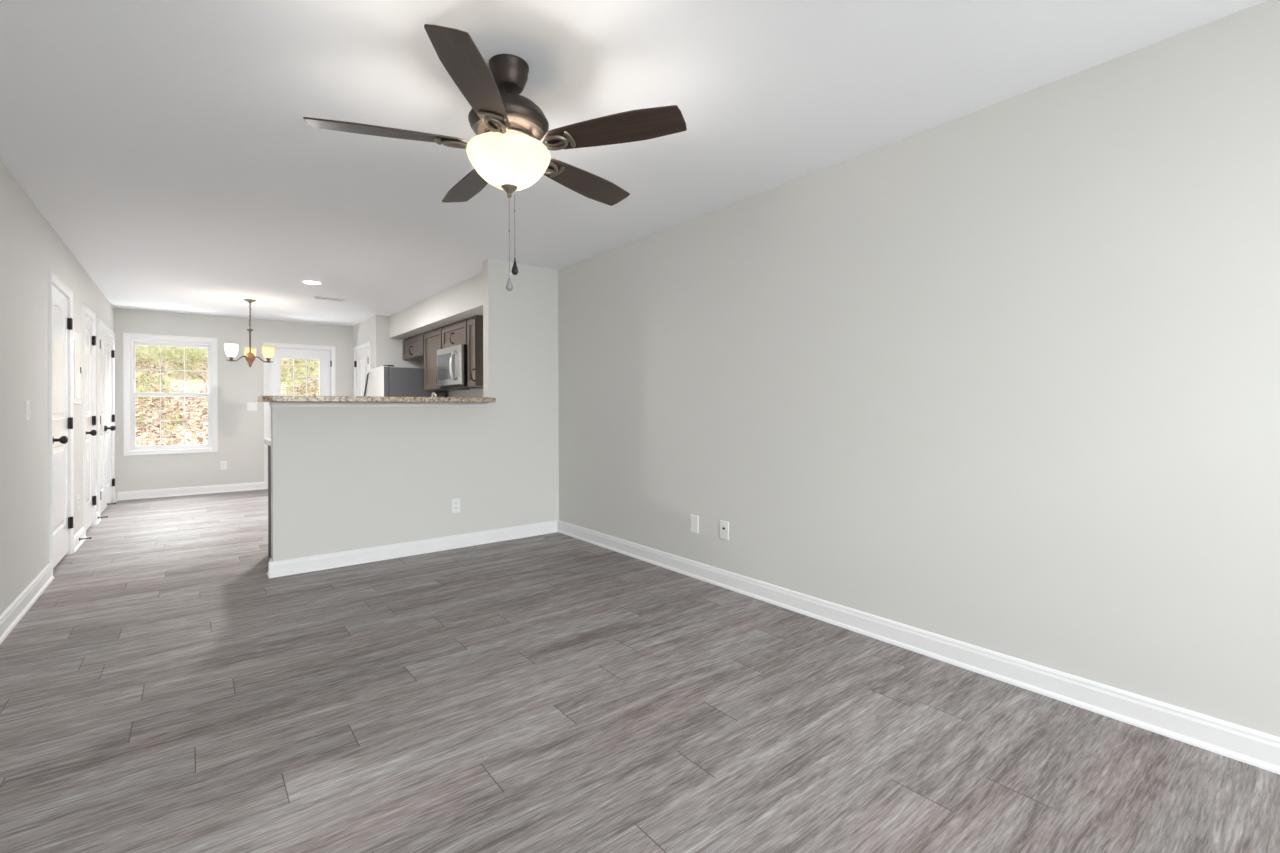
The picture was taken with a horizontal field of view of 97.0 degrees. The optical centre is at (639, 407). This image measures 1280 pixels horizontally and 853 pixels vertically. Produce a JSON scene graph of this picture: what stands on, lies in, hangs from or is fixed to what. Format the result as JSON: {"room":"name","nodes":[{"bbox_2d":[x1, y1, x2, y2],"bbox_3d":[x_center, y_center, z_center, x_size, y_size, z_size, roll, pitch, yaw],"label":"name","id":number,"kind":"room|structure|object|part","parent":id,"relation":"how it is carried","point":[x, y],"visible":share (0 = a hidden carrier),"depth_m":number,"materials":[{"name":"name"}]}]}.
{"room":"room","nodes":[
{"label":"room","id":0,"kind":"room"},
{"bbox_2d":[0,160,113,614],"bbox_3d":[-2.913,-0.056,2.351,0.115,2.440,12.202,0,0,-38],"label":"wall","id":1,"kind":"structure","parent":0,"point":[30,248],"depth_m":3.37,"materials":[{"name":"white paint"}]},
{"bbox_2d":[26,400,30,419],"bbox_3d":[-3.638,0.017,3.370,0.012,0.118,0.072,0,0,-38],"label":"light switch","id":2,"kind":"object","parent":1,"relation":"attached to","point":[28,414],"visible":1,"depth_m":3.36,"materials":[{"name":"white plastic"}]},
{"bbox_2d":[0,493,116,644],"bbox_3d":[-2.899,1.111,2.454,0.027,0.106,12.052,0,0,-38],"label":"baseboard","id":3,"kind":"structure","parent":1,"relation":"attached to","point":[19,607],"depth_m":3.32,"materials":[{"name":"white wood"}]},
{"bbox_2d":[48,271,73,575],"bbox_3d":[-4.327,0.119,4.203,0.195,2.102,0.896,0,0,-38],"label":"door","id":4,"kind":"structure","parent":1,"relation":"in","point":[60,297],"depth_m":4.26,"materials":[{"name":"white wood"}]},
{"bbox_3d":[-4.084,0.229,3.985,0.086,0.066,0.066,0,0,-38],"label":"knob","id":5,"kind":"part","parent":4,"relation":"part of","materials":[{"name":"black metal"}]},
{"bbox_2d":[73,331,80,403],"bbox_3d":[-4.753,-0.329,4.784,0.021,0.600,0.370,0,0,-38],"label":"electrical panel","id":6,"kind":"object","parent":1,"relation":"attached to","point":[76,337],"visible":0.83,"depth_m":4.76,"materials":[{"name":"white"}]},
{"bbox_3d":[-4.751,-0.316,4.785,0.006,0.475,0.290,0,0,-38],"label":"panel door","id":7,"kind":"part","parent":6,"relation":"part of","materials":[{"name":"white"}]},
{"bbox_2d":[82,304,96,535],"bbox_3d":[-5.242,0.122,5.358,0.195,2.102,0.744,0,0,-38],"label":"door","id":8,"kind":"structure","parent":1,"relation":"in","point":[88,316],"depth_m":5.45,"materials":[{"name":"white wood"}]},
{"bbox_3d":[-5.046,0.233,5.200,0.086,0.066,0.066,0,0,-38],"label":"knob","id":9,"kind":"part","parent":8,"relation":"part of","materials":[{"name":"black metal"}]},
{"bbox_2d":[97,318,115,518],"bbox_3d":[-6.107,0.126,6.452,0.195,2.102,1.474,0,0,-38],"label":"door","id":10,"kind":"structure","parent":1,"relation":"in","point":[106,426],"depth_m":6.49,"materials":[{"name":"white wood"}]},
{"bbox_3d":[-6.027,0.236,6.439,0.086,0.066,0.066,0,0,-38],"label":"knob","id":11,"kind":"part","parent":10,"relation":"part of","materials":[{"name":"black metal"}]},
{"bbox_2d":[114,308,352,498],"bbox_3d":[-5.393,-0.046,8.265,3.568,2.440,0.150,0,0,-38],"label":"wall","id":12,"kind":"structure","parent":0,"point":[240,430],"depth_m":7.90,"materials":[{"name":"white paint"}]},
{"bbox_2d":[123,333,217,455],"bbox_3d":[-6.250,-0.170,7.574,0.967,1.569,0.169,0,0,-38],"label":"window","id":13,"kind":"structure","parent":12,"relation":"in","point":[130,340],"depth_m":7.49,"materials":[{"name":"white plastic"}]},
{"bbox_3d":[-6.281,-0.497,7.612,0.795,0.709,0.026,0,0,-38],"label":"sash","id":14,"kind":"part","parent":13,"relation":"part of","materials":[{"name":"white plastic"}]},
{"bbox_3d":[-6.258,0.169,7.585,0.795,0.734,0.026,0,0,-38],"label":"sash","id":15,"kind":"part","parent":13,"relation":"part of","materials":[{"name":"white plastic"}]},
{"bbox_2d":[117,482,263,500],"bbox_3d":[-5.551,1.121,8.023,2.726,0.106,0.027,0,0,-38],"label":"baseboard","id":16,"kind":"structure","parent":12,"relation":"attached to","point":[155,493],"depth_m":7.61,"materials":[{"name":"white wood"}]},
{"bbox_2d":[220,461,226,469],"bbox_3d":[-5.776,0.801,7.857,0.072,0.118,0.009,0,0,-38],"label":"wall outlet","id":17,"kind":"object","parent":12,"relation":"attached to","point":[223,464],"visible":1,"depth_m":7.85,"materials":[{"name":"white plastic"}]},
{"bbox_2d":[247,402,256,410],"bbox_3d":[-5.519,-0.014,8.062,0.118,0.118,0.012,0,0,-38],"label":"light switch","id":18,"kind":"object","parent":12,"relation":"attached to","point":[251,406],"visible":1,"depth_m":8.06,"materials":[{"name":"white plastic"}]},
{"bbox_2d":[264,342,335,488],"bbox_3d":[-5.081,0.117,8.476,0.924,2.112,0.206,0,0,-38],"label":"door","id":19,"kind":"structure","parent":12,"relation":"in","point":[326,355],"depth_m":8.38,"materials":[{"name":"white wood"}]},
{"bbox_3d":[-5.070,-0.288,8.458,0.563,0.934,0.010,0,0,-38],"label":"glass frame","id":20,"kind":"part","parent":19,"relation":"part of","materials":[{"name":"white"}]},
{"bbox_2d":[353,315,423,395],"bbox_3d":[-3.787,-0.052,8.547,0.699,2.440,1.402,0,0,-38],"label":"wall","id":21,"kind":"structure","parent":0,"point":[384,350],"depth_m":7.92,"materials":[{"name":"white paint"}]},
{"bbox_2d":[354,342,369,395],"bbox_3d":[-4.101,0.118,8.410,0.195,2.102,0.954,0,0,-38],"label":"door","id":22,"kind":"structure","parent":21,"relation":"in","point":[361,352],"depth_m":8.47,"materials":[{"name":"white wood"}]},
{"bbox_2d":[271,258,558,560],"bbox_3d":[-1.679,-0.060,4.636,2.250,2.440,0.115,0,0,-38],"label":"wall partition","id":23,"kind":"structure","parent":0,"point":[343,478],"depth_m":4.62,"materials":[{"name":"white paint"}]},
{"bbox_2d":[269,402,488,406],"bbox_3d":[-1.950,-0.023,4.419,1.572,0.032,0.141,0,0,-38],"label":"trim","id":24,"kind":"structure","parent":23,"relation":"attached to","point":[271,404],"depth_m":4.25,"materials":[{"name":"white"}]},
{"bbox_2d":[258,396,495,402],"bbox_3d":[-1.917,-0.059,4.320,1.638,0.038,0.447,0,0,-38],"label":"countertop","id":25,"kind":"structure","parent":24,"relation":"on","point":[260,398],"depth_m":4.03,"materials":[{"name":"stone"}]},
{"bbox_2d":[267,520,557,577],"bbox_3d":[-1.688,1.107,4.608,2.250,0.106,0.142,0,0,-38],"label":"baseboard","id":26,"kind":"structure","parent":23,"relation":"attached to","point":[299,565],"depth_m":4.40,"materials":[{"name":"white wood"}]},
{"bbox_2d":[452,498,459,512],"bbox_3d":[-1.520,0.811,4.680,0.072,0.118,0.009,0,0,-38],"label":"wall outlet","id":27,"kind":"object","parent":23,"relation":"attached to","point":[455,502],"visible":1,"depth_m":4.68,"materials":[{"name":"white plastic"}]},
{"bbox_2d":[389,272,482,338],"bbox_3d":[-2.163,-1.125,6.635,0.521,0.308,3.616,0,0,-38],"label":"wall","id":28,"kind":"structure","parent":0,"point":[463,300],"depth_m":6.32,"materials":[{"name":"white paint"}]},
{"bbox_2d":[0,0,1266,325],"bbox_3d":[-1.566,-1.351,3.517,3.752,0.140,12.352,0,0,-38],"label":"ceiling","id":29,"kind":"structure","parent":0,"point":[168,145],"depth_m":2.42,"materials":[{"name":"white paint"}]},
{"bbox_2d":[225,299,274,367],"bbox_3d":[-4.637,-0.869,6.720,0.478,0.800,0.443,0,0,-38],"label":"chandelier","id":30,"kind":"object","parent":29,"relation":"hanging from","point":[231,350],"visible":1,"depth_m":6.66,"materials":[{"name":"brown metal"}]},
{"bbox_3d":[-4.690,-0.652,6.503,0.124,0.143,0.124,0,0,-38],"label":"lamp shade","id":31,"kind":"part","parent":30,"relation":"part of","materials":[{"name":"white glass"}]},
{"bbox_3d":[-4.603,-0.792,6.688,0.076,0.295,0.076,0,0,-38],"label":"stem","id":32,"kind":"part","parent":30,"relation":"part of","materials":[{"name":"brown metal"}]},
{"bbox_3d":[-4.719,-0.652,6.857,0.124,0.143,0.124,0,0,-38],"label":"lamp shade","id":33,"kind":"part","parent":30,"relation":"part of","materials":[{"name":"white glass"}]},
{"bbox_3d":[-4.398,-0.653,6.705,0.124,0.143,0.124,0,0,-38],"label":"lamp shade","id":34,"kind":"part","parent":30,"relation":"part of","materials":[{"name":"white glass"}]},
{"bbox_2d":[301,280,322,284],"bbox_3d":[-3.330,-1.270,5.751,0.200,0.009,0.200,0,0,-38],"label":"recessed light","id":35,"kind":"object","parent":29,"relation":"in","point":[314,282],"visible":1,"depth_m":5.74,"materials":[{"name":"white"}]},
{"bbox_2d":[311,296,344,301],"bbox_3d":[-3.633,-1.268,6.604,0.330,0.010,0.140,0,0,-38],"label":"ceiling vent","id":36,"kind":"object","parent":29,"relation":"in","point":[313,297],"visible":1,"depth_m":6.59,"materials":[{"name":"white metal"}]},
{"bbox_2d":[303,24,686,290],"bbox_3d":[-0.514,-0.861,2.169,1.306,0.847,1.264,0,0,-38],"label":"ceiling fan","id":37,"kind":"object","parent":29,"relation":"hanging from","point":[509,152],"visible":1,"depth_m":2.02,"materials":[{"name":"brown wood"}]},
{"bbox_3d":[-0.890,-0.975,2.007,0.518,0.007,0.145,0,13,-17],"label":"blade","id":38,"kind":"part","parent":37,"relation":"part of","materials":[{"name":"brown wood"}]},
{"bbox_3d":[-0.733,-0.975,2.472,0.145,0.007,0.518,-16,9,-34],"label":"blade","id":39,"kind":"part","parent":37,"relation":"part of","materials":[{"name":"brown wood"}]},
{"bbox_3d":[-0.497,-0.976,1.714,0.145,0.006,0.518,13,0,1],"label":"blade","id":40,"kind":"part","parent":37,"relation":"part of","materials":[{"name":"brown wood"}]},
{"bbox_3d":[-0.492,-0.895,2.131,0.309,0.139,0.309,0,0,-38],"label":"lamp shade","id":41,"kind":"part","parent":37,"relation":"part of","materials":[{"name":"beige glass"}]},
{"bbox_2d":[474,115,543,139],"bbox_3d":[-0.492,-1.031,2.131,0.257,0.008,0.257,0,0,-38],"label":"light fitter","id":42,"kind":"object","parent":37,"relation":"attached to","point":[528,124],"depth_m":2.06,"materials":[{"name":"brown metal"}]},
{"bbox_3d":[-0.491,-0.647,2.131,0.005,0.295,0.005,0,0,29],"label":"pull chain","id":43,"kind":"part","parent":37,"relation":"part of","materials":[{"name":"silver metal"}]},
{"bbox_3d":[-0.243,-0.977,2.465,0.145,0.006,0.518,-16,-10,36],"label":"blade","id":44,"kind":"part","parent":37,"relation":"part of","materials":[{"name":"brown wood"}]},
{"bbox_3d":[-0.097,-0.978,1.997,0.518,0.006,0.145,0,-13,19],"label":"blade","id":45,"kind":"part","parent":37,"relation":"part of","materials":[{"name":"brown wood"}]},
{"bbox_2d":[0,489,1279,852],"bbox_3d":[-1.556,1.219,3.517,3.752,0.120,12.352,0,0,-38],"label":"floor","id":46,"kind":"structure","parent":0,"point":[557,692],"depth_m":2.06,"materials":[{"name":"plastic"}]},
{"bbox_2d":[268,445,270,557],"bbox_3d":[-2.166,0.722,4.715,1.508,0.880,0.614,0,0,-38],"label":"base cabinet","id":47,"kind":"object","parent":46,"relation":"on","point":[269,447],"visible":0.09,"depth_m":4.39,"materials":[{"name":"brown wood"}]},
{"bbox_2d":[264,438,270,445],"bbox_3d":[-2.185,0.263,4.717,1.532,0.038,0.640,0,0,-38],"label":"countertop","id":48,"kind":"structure","parent":47,"relation":"on","point":[266,441],"depth_m":4.28,"materials":[{"name":"white laminate"}]},
{"bbox_2d":[364,365,445,396],"bbox_3d":[-3.123,0.318,7.506,0.860,1.694,0.751,0,0,-38],"label":"refrigerator","id":49,"kind":"object","parent":46,"relation":"on","point":[384,381],"visible":0.27,"depth_m":7.17,"materials":[{"name":"grey metal"}]},
{"bbox_3d":[-3.628,-0.243,7.517,0.085,0.461,0.022,0,0,-38],"label":"handle","id":50,"kind":"part","parent":49,"relation":"part of","materials":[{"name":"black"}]},
{"bbox_3d":[-3.378,-0.259,7.307,0.060,0.510,0.746,0,0,-38],"label":"freezer door","id":51,"kind":"part","parent":49,"relation":"part of","materials":[{"name":"silver metal"}]},
{"bbox_3d":[-3.144,-0.260,7.015,0.053,0.498,0.004,0,0,-38],"label":"edge trim","id":52,"kind":"part","parent":49,"relation":"part of","materials":[{"name":"grey metal"}]},
{"bbox_2d":[446,0,1279,736],"bbox_3d":[-0.148,-0.066,4.635,0.150,2.440,12.352,0,0,-38],"label":"wall","id":53,"kind":"structure","parent":0,"point":[1003,377],"depth_m":2.38,"materials":[{"name":"white paint"}]},
{"bbox_2d":[402,332,424,360],"bbox_3d":[-2.949,-0.819,7.723,0.403,0.296,0.899,0,0,-38],"label":"upper cabinet","id":54,"kind":"object","parent":53,"relation":"attached to","point":[413,347],"visible":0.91,"depth_m":7.60,"materials":[{"name":"brown wood"}]},
{"bbox_3d":[-3.055,-0.804,7.638,0.006,0.144,0.783,0,0,-38],"label":"door panel","id":55,"kind":"part","parent":54,"relation":"part of","materials":[{"name":"brown wood"}]},
{"bbox_3d":[-3.055,-0.951,7.639,0.006,0.026,0.897,0,0,-38],"label":"rail","id":56,"kind":"part","parent":54,"relation":"part of","materials":[{"name":"brown wood"}]},
{"bbox_2d":[424,326,469,390],"bbox_3d":[-2.450,-0.593,7.093,0.403,0.751,0.630,0,0,-38],"label":"upper cabinet","id":57,"kind":"object","parent":53,"relation":"attached to","point":[432,338],"visible":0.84,"depth_m":7.05,"materials":[{"name":"brown wood"}]},
{"bbox_3d":[-2.557,-0.579,7.009,0.006,0.599,0.514,0,0,-38],"label":"door panel","id":58,"kind":"part","parent":57,"relation":"part of","materials":[{"name":"brown wood"}]},
{"bbox_3d":[-2.557,-0.953,7.010,0.006,0.026,0.628,0,0,-38],"label":"rail","id":59,"kind":"part","parent":57,"relation":"part of","materials":[{"name":"brown wood"}]},
{"bbox_3d":[-2.561,-0.579,7.005,0.020,0.711,0.626,0,0,-38],"label":"door","id":60,"kind":"part","parent":57,"relation":"part of","materials":[{"name":"brown wood"}]},
{"bbox_2d":[442,318,467,348],"bbox_3d":[-2.001,-0.828,6.525,0.403,0.285,0.744,0,0,-38],"label":"upper cabinet","id":61,"kind":"object","parent":53,"relation":"attached to","point":[453,334],"visible":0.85,"depth_m":6.40,"materials":[{"name":"brown wood"}]},
{"bbox_3d":[-2.107,-0.813,6.441,0.006,0.133,0.628,0,0,-38],"label":"door panel","id":62,"kind":"part","parent":61,"relation":"part of","materials":[{"name":"brown wood"}]},
{"bbox_3d":[-2.107,-0.955,6.441,0.006,0.026,0.742,0,0,-38],"label":"rail","id":63,"kind":"part","parent":61,"relation":"part of","materials":[{"name":"brown wood"}]},
{"bbox_2d":[437,344,482,388],"bbox_3d":[-2.022,-0.454,6.487,0.482,0.454,0.770,0,0,-38],"label":"microwave","id":64,"kind":"object","parent":61,"relation":"attached to","point":[451,361],"visible":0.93,"depth_m":6.27,"materials":[{"name":"silver metal"}]},
{"bbox_3d":[-2.145,-0.465,6.389,0.035,0.428,0.768,0,0,-38],"label":"door","id":65,"kind":"part","parent":64,"relation":"part of","materials":[{"name":"silver metal"}]},
{"bbox_3d":[-2.047,-0.459,6.188,0.072,0.329,0.026,0,0,-44],"label":"handle","id":66,"kind":"part","parent":64,"relation":"part of","materials":[{"name":"silver metal"}]},
{"bbox_3d":[-1.967,-0.465,6.135,0.003,0.342,0.101,0,0,-38],"label":"control panel","id":67,"kind":"part","parent":64,"relation":"part of","materials":[{"name":"silver metal"}]},
{"bbox_2d":[467,315,482,386],"bbox_3d":[-1.675,-0.598,6.114,0.403,0.746,0.229,0,0,-38],"label":"upper cabinet","id":68,"kind":"object","parent":53,"relation":"attached to","point":[474,323],"visible":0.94,"depth_m":5.97,"materials":[{"name":"brown wood"}]},
{"bbox_3d":[-1.783,-0.584,6.032,0.006,0.594,0.106,0,0,-38],"label":"door panel","id":69,"kind":"part","parent":68,"relation":"part of","materials":[{"name":"brown wood"}]},
{"bbox_3d":[-1.788,-0.584,6.029,0.020,0.706,0.218,0,0,-38],"label":"door","id":70,"kind":"part","parent":68,"relation":"part of","materials":[{"name":"brown wood"}]},
{"bbox_2d":[690,515,697,532],"bbox_3d":[0.370,0.794,3.858,0.007,0.118,0.074,0,0,-38],"label":"blank plate","id":71,"kind":"object","parent":53,"relation":"attached to","point":[693,519],"visible":1,"depth_m":3.86,"materials":[{"name":"white plastic"}]},
{"bbox_2d":[720,520,728,539],"bbox_3d":[0.538,0.788,3.638,0.016,0.118,0.074,0,0,-38],"label":"cable plate","id":72,"kind":"object","parent":53,"relation":"attached to","point":[724,525],"visible":1,"depth_m":3.64,"materials":[{"name":"white plastic"}]},
{"bbox_2d":[558,520,1279,774],"bbox_3d":[1.380,1.095,2.568,0.027,0.106,6.919,0,0,-38],"label":"baseboard","id":73,"kind":"structure","parent":53,"relation":"attached to","point":[1253,747],"depth_m":2.38,"materials":[{"name":"white wood"}]},
{"label":"outside","id":74,"kind":"structure","parent":0,"visible":0},
{"bbox_2d":[135,345,318,445],"bbox_3d":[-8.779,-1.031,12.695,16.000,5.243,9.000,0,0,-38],"label":"window glass","id":75,"kind":"object","parent":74,"point":[145,349],"visible":0.02,"depth_m":10.89,"materials":[{"name":"clear glass"}]},
{"bbox_2d":[135,353,318,445],"bbox_3d":[-7.595,0.163,10.883,5.250,2.748,4.561,0,0,-38],"label":"leaf litter","id":76,"kind":"object","parent":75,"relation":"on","point":[311,380],"visible":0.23,"depth_m":10.97,"materials":[{"name":"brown plant"}]},
{"bbox_2d":[135,346,318,436],"bbox_3d":[-7.850,-0.183,11.348,5.207,2.824,4.810,0,0,-38],"label":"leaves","id":77,"kind":"object","parent":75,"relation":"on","point":[187,354],"visible":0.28,"depth_m":11.53,"materials":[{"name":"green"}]}
]}

